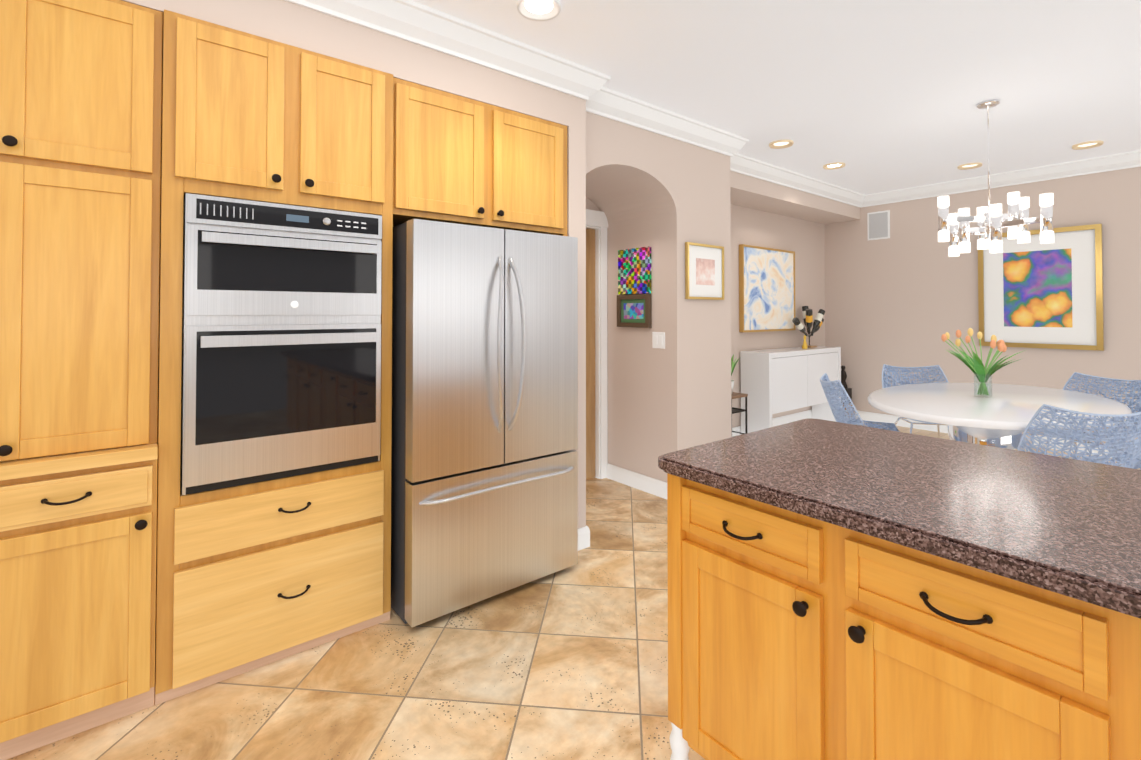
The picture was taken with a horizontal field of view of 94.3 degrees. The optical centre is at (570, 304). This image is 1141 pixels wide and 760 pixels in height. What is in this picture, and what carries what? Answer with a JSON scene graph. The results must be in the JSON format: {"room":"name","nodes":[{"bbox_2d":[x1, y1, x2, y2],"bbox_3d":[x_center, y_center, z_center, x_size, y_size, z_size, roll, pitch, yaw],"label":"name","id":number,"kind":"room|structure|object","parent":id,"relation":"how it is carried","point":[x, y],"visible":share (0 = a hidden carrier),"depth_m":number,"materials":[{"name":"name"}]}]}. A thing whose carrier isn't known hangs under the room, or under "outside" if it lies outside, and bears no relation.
{"room":"kitchen","nodes":[
{"label":"kitchen","id":0,"kind":"room"},
{"bbox_2d":[188,17,391,219],"bbox_3d":[-1.305,-0.701,2.334,0.726,0.628,0.700,1,-1,-39],"label":"upper cabinet","id":1,"kind":"object","parent":0,"relation":"attached to","point":[273,121],"depth_m":2.06,"materials":[{"name":"brown wood"}]},
{"bbox_2d":[180,193,381,494],"bbox_3d":[-1.209,0.143,2.219,0.685,1.057,0.518,1,-1,-39],"label":"double wall oven","id":2,"kind":"object","parent":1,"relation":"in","point":[281,341],"visible":1,"depth_m":2.01,"materials":[{"name":"silver metal"}]},
{"bbox_2d":[122,0,585,528],"bbox_3d":[-2.223,0.013,1.680,5.320,2.700,0.760,1,-1,-39],"label":"wall","id":3,"kind":"structure","parent":0,"point":[290,23],"depth_m":2.49,"materials":[{"name":"beige paint"}]},
{"bbox_2d":[382,74,566,239],"bbox_3d":[-0.604,-0.699,2.913,0.996,0.613,0.675,1,-1,-39],"label":"upper cabinet","id":4,"kind":"object","parent":3,"relation":"attached to","point":[452,158],"depth_m":2.58,"materials":[{"name":"brown wood"}]},
{"bbox_2d":[7,477,704,759],"bbox_3d":[-0.106,1.386,-0.034,6.500,0.100,7.470,1,-1,-39],"label":"floor","id":5,"kind":"structure","parent":0,"point":[570,663],"depth_m":1.88,"materials":[{"name":"tile"}]},
{"bbox_2d":[0,0,191,759],"bbox_3d":[-1.910,0.170,1.826,0.889,2.386,0.713,1,-1,-39],"label":"tall cabinet","id":6,"kind":"object","parent":5,"relation":"on","point":[132,578],"depth_m":1.70,"materials":[{"name":"brown wood"}]},
{"bbox_2d":[184,456,387,694],"bbox_3d":[-1.300,1.023,2.311,0.719,0.695,0.700,1,-1,-39],"label":"base cabinet","id":7,"kind":"object","parent":5,"relation":"on","point":[276,569],"depth_m":2.02,"materials":[{"name":"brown wood"}]},
{"bbox_2d":[391,219,577,626],"bbox_3d":[-0.527,0.512,2.750,0.890,1.734,0.844,1,-1,-39],"label":"refrigerator","id":8,"kind":"object","parent":5,"relation":"on","point":[484,479],"visible":0.92,"depth_m":2.40,"materials":[{"name":"grey metal"}]},
{"bbox_2d":[663,470,1140,759],"bbox_3d":[1.490,0.906,0.641,0.834,0.876,2.910,1,-1,-39],"label":"kitchen island","id":9,"kind":"object","parent":5,"relation":"on","point":[840,591],"depth_m":1.11,"materials":[{"name":"brown wood"}]},
{"bbox_2d":[658,418,1140,613],"bbox_3d":[1.524,0.449,0.659,0.917,0.036,2.984,1,-1,-39],"label":"island countertop","id":10,"kind":"structure","parent":9,"relation":"on","point":[1073,526],"depth_m":1.21,"materials":[{"name":"brown stone"}]},
{"bbox_2d":[586,111,731,481],"bbox_3d":[0.132,0.052,4.111,1.822,2.700,1.340,1,-1,-39],"label":"wall","id":11,"kind":"structure","parent":0,"point":[665,198],"depth_m":3.92,"materials":[{"name":"beige paint"}]},
{"bbox_2d":[586,228,594,478],"bbox_3d":[-0.111,0.389,4.071,0.772,2.008,0.040,1,-1,-39],"label":"hall door","id":12,"kind":"structure","parent":11,"relation":"in","point":[590,353],"depth_m":4.26,"materials":[{"name":"brown wood"}]},
{"bbox_2d":[586,209,607,478],"bbox_3d":[-0.101,0.323,4.054,0.963,2.155,0.130,1,-1,-39],"label":"door frame","id":13,"kind":"structure","parent":11,"relation":"attached to","point":[597,221],"depth_m":4.28,"materials":[{"name":"white"}]},
{"bbox_2d":[618,246,650,294],"bbox_3d":[0.489,-0.254,4.063,0.029,0.350,0.330,1,-1,-39],"label":"artwork","id":14,"kind":"object","parent":11,"relation":"attached to","point":[634,270],"visible":1,"depth_m":4.05},
{"bbox_2d":[617,294,651,327],"bbox_3d":[0.484,0.051,4.061,0.034,0.250,0.340,1,-1,-39],"label":"framed artwork","id":15,"kind":"object","parent":11,"relation":"attached to","point":[634,310],"visible":1,"depth_m":4.04,"materials":[{"name":"brown wood"}]},
{"bbox_2d":[606,463,666,498],"bbox_3d":[0.522,1.343,4.008,0.016,0.115,0.756,1,-1,-39],"label":"baseboard","id":16,"kind":"structure","parent":11,"relation":"attached to","point":[653,486],"depth_m":4.01,"materials":[{"name":"white"}]},
{"bbox_2d":[652,332,664,348],"bbox_3d":[0.645,0.263,3.878,0.010,0.120,0.120,1,-1,-39],"label":"switch plate","id":17,"kind":"object","parent":11,"relation":"attached to","point":[658,339],"visible":1,"depth_m":3.88,"materials":[{"name":"white plastic"}]},
{"bbox_2d":[685,242,724,299],"bbox_3d":[1.005,-0.241,3.941,0.440,0.410,0.024,1,-1,-39],"label":"framed picture","id":18,"kind":"object","parent":11,"relation":"attached to","point":[704,271],"visible":1,"depth_m":3.93,"materials":[{"name":"white paper"}]},
{"bbox_2d":[285,0,1140,207],"bbox_3d":[1.663,-1.325,0.841,10.300,0.209,6.550,1,-1,-39],"label":"crown molding","id":19,"kind":"structure","parent":11,"relation":"attached to","point":[422,25],"depth_m":3.24,"materials":[{"name":"white paint"}]},
{"bbox_2d":[412,0,1140,194],"bbox_3d":[1.414,-1.444,1.233,10.400,0.200,7.470,1,-1,-39],"label":"ceiling","id":20,"kind":"structure","parent":0,"point":[876,96],"depth_m":3.06,"materials":[{"name":"white paint"}]},
{"bbox_2d":[517,0,560,20],"bbox_3d":[-0.140,-1.318,2.349,0.196,0.018,0.196,1,-1,-39],"label":"recessed light","id":21,"kind":"object","parent":20,"relation":"in","point":[539,10],"visible":0.94,"depth_m":2.37,"materials":[{"name":"white glass"}]},
{"bbox_2d":[769,140,793,148],"bbox_3d":[1.795,-1.363,4.508,0.196,0.018,0.196,1,-1,-39],"label":"recessed light","id":22,"kind":"object","parent":20,"relation":"in","point":[779,144],"visible":1,"depth_m":4.52,"materials":[{"name":"beige glass"}]},
{"bbox_2d":[823,162,844,169],"bbox_3d":[2.579,-1.353,5.177,0.196,0.018,0.196,1,-1,-39],"label":"recessed light","id":23,"kind":"object","parent":20,"relation":"in","point":[832,166],"visible":1,"depth_m":5.18,"materials":[{"name":"beige glass"}]},
{"bbox_2d":[957,162,981,169],"bbox_3d":[3.910,-1.353,5.181,0.196,0.018,0.196,1,-1,-39],"label":"recessed light","id":24,"kind":"object","parent":20,"relation":"in","point":[968,166],"visible":1,"depth_m":5.19,"materials":[{"name":"beige glass"}]},
{"bbox_2d":[937,99,1053,256],"bbox_3d":[2.927,-0.858,3.622,0.606,1.054,0.599,1,-1,-39],"label":"chandelier","id":25,"kind":"object","parent":20,"relation":"hanging from","point":[955,231],"visible":1,"depth_m":3.61,"materials":[{"name":"white glass"}]},
{"bbox_2d":[1072,141,1103,149],"bbox_3d":[4.430,-1.363,4.535,0.196,0.018,0.196,1,-1,-39],"label":"recessed light","id":26,"kind":"object","parent":20,"relation":"in","point":[1086,145],"visible":1,"depth_m":4.54,"materials":[{"name":"beige glass"}]},
{"bbox_2d":[730,171,861,427],"bbox_3d":[2.093,-0.013,5.721,3.450,2.880,0.550,1,-1,-39],"label":"wall","id":27,"kind":"structure","parent":0,"point":[824,235],"depth_m":6.54,"materials":[{"name":"beige paint"}]},
{"bbox_2d":[739,244,795,331],"bbox_3d":[2.268,-0.167,6.056,1.100,0.950,0.049,1,-1,-39],"label":"picture","id":28,"kind":"object","parent":27,"relation":"attached to","point":[766,289],"visible":1,"depth_m":5.99,"materials":[{"name":"multicoloured paper"}]},
{"bbox_2d":[732,409,811,436],"bbox_3d":[2.021,1.372,5.853,3.329,0.115,0.016,1,-1,-39],"label":"baseboard","id":29,"kind":"structure","parent":27,"relation":"attached to","point":[807,414],"depth_m":6.30,"materials":[{"name":"white"}]},
{"bbox_2d":[856,422,1139,469],"bbox_3d":[4.063,1.435,3.079,3.900,0.100,7.100,1,-1,-39],"label":"floor","id":30,"kind":"structure","parent":0,"point":[923,432],"depth_m":5.86,"materials":[{"name":"beige tile"}]},
{"bbox_2d":[731,392,747,436],"bbox_3d":[1.573,1.157,5.303,0.280,0.523,0.280,1,-1,-39],"label":"plant stand","id":31,"kind":"object","parent":30,"relation":"on","point":[734,395],"visible":0.21,"depth_m":5.28,"materials":[{"name":"black metal"}]},
{"bbox_2d":[731,354,739,393],"bbox_3d":[1.552,0.701,5.303,0.288,0.388,0.224,1,-1,-39],"label":"potted plant","id":32,"kind":"object","parent":31,"relation":"on","point":[733,365],"visible":0.17,"depth_m":5.29,"materials":[{"name":"green plant"}]},
{"bbox_2d":[740,346,840,432],"bbox_3d":[2.559,0.972,6.060,1.600,0.918,0.340,1,-1,-39],"label":"sideboard","id":33,"kind":"object","parent":30,"relation":"on","point":[778,380],"visible":0.81,"depth_m":5.67,"materials":[{"name":"white paint"}]},
{"bbox_2d":[802,335,807,348],"bbox_3d":[2.715,0.435,6.130,0.060,0.155,0.058,1,-1,-39],"label":"figurine","id":34,"kind":"object","parent":33,"relation":"on","point":[804,346],"visible":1,"depth_m":6.12,"materials":[{"name":"gold metal"}]},
{"bbox_2d":[792,306,824,347],"bbox_3d":[2.895,0.267,6.387,0.693,0.500,0.219,1,-1,-39],"label":"holder","id":35,"kind":"object","parent":33,"relation":"on","point":[807,312],"visible":1,"depth_m":6.38,"materials":[{"name":"black metal"}]},
{"bbox_2d":[841,366,853,416],"bbox_3d":[3.399,1.100,6.592,0.180,0.678,0.180,1,-1,-39],"label":"pedestal","id":36,"kind":"object","parent":30,"relation":"on","point":[843,380],"visible":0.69,"depth_m":6.56,"materials":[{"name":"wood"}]},
{"bbox_2d":[820,373,899,431],"bbox_3d":[2.124,0.957,3.768,0.687,0.875,0.691,1,-1,-39],"label":"shell chair","id":37,"kind":"object","parent":30,"relation":"on","point":[835,402],"visible":0.42,"depth_m":3.69,"materials":[{"name":"blue plastic"}]},
{"bbox_2d":[882,364,948,437],"bbox_3d":[2.987,0.968,4.460,0.696,0.875,0.695,1,-1,-39],"label":"shell chair","id":38,"kind":"object","parent":30,"relation":"on","point":[886,382],"visible":0.23,"depth_m":4.71,"materials":[{"name":"blue plastic"}]},
{"bbox_2d":[868,383,1131,451],"bbox_3d":[2.836,1.012,3.575,2.040,0.758,1.320,1,-1,-39],"label":"oval dining table","id":39,"kind":"object","parent":30,"relation":"on","point":[1002,416],"visible":0.56,"depth_m":3.34,"materials":[{"name":"white"}]},
{"bbox_2d":[941,328,1022,397],"bbox_3d":[2.811,0.396,3.644,0.463,0.474,0.474,1,-1,-39],"label":"vase","id":40,"kind":"object","parent":39,"relation":"on","point":[978,369],"visible":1,"depth_m":3.60,"materials":[{"name":"clear glass"}]},
{"bbox_2d":[1017,404,1140,469],"bbox_3d":[2.657,0.942,2.842,0.693,0.875,0.690,1,-1,-39],"label":"shell chair","id":41,"kind":"object","parent":30,"relation":"on","point":[1130,457],"visible":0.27,"depth_m":2.62,"materials":[{"name":"blue"}]},
{"bbox_2d":[1041,372,1140,456],"bbox_3d":[3.743,0.958,3.829,0.654,0.875,0.646,1,-1,-39],"label":"shell chair","id":42,"kind":"object","parent":30,"relation":"on","point":[1133,395],"visible":0.29,"depth_m":3.91,"materials":[{"name":"blue plastic"}]},
{"bbox_2d":[1111,446,1140,467],"bbox_3d":[3.473,0.945,3.016,0.586,0.875,0.594,1,-1,-39],"label":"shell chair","id":43,"kind":"object","parent":30,"relation":"on","point":[1139,464],"visible":0.08,"depth_m":3.20,"materials":[{"name":"blue fabric"}]},
{"bbox_2d":[862,167,1140,443],"bbox_3d":[5.544,-0.036,4.292,0.100,2.880,7.100,1,-1,-39],"label":"wall","id":44,"kind":"structure","parent":0,"point":[905,294],"depth_m":5.73,"materials":[{"name":"beige paint"}]},
{"bbox_2d":[867,210,889,239],"bbox_3d":[3.751,-0.961,6.446,0.014,0.340,0.250,1,-1,-39],"label":"air vent","id":45,"kind":"object","parent":44,"relation":"in","point":[878,224],"visible":1,"depth_m":6.44,"materials":[{"name":"white metal"}]},
{"bbox_2d":[854,410,1111,457],"bbox_3d":[5.530,1.346,4.194,0.016,0.115,6.999,1,-1,-39],"label":"baseboard","id":46,"kind":"structure","parent":44,"relation":"attached to","point":[867,416],"depth_m":6.15,"materials":[{"name":"white"}]},
{"bbox_2d":[978,224,1103,350],"bbox_3d":[4.656,-0.155,5.287,0.039,1.180,0.940,1,-1,-39],"label":"framed picture","id":47,"kind":"object","parent":44,"relation":"attached to","point":[1034,293],"visible":0.85,"depth_m":5.23,"materials":[{"name":"paper"}]}
]}

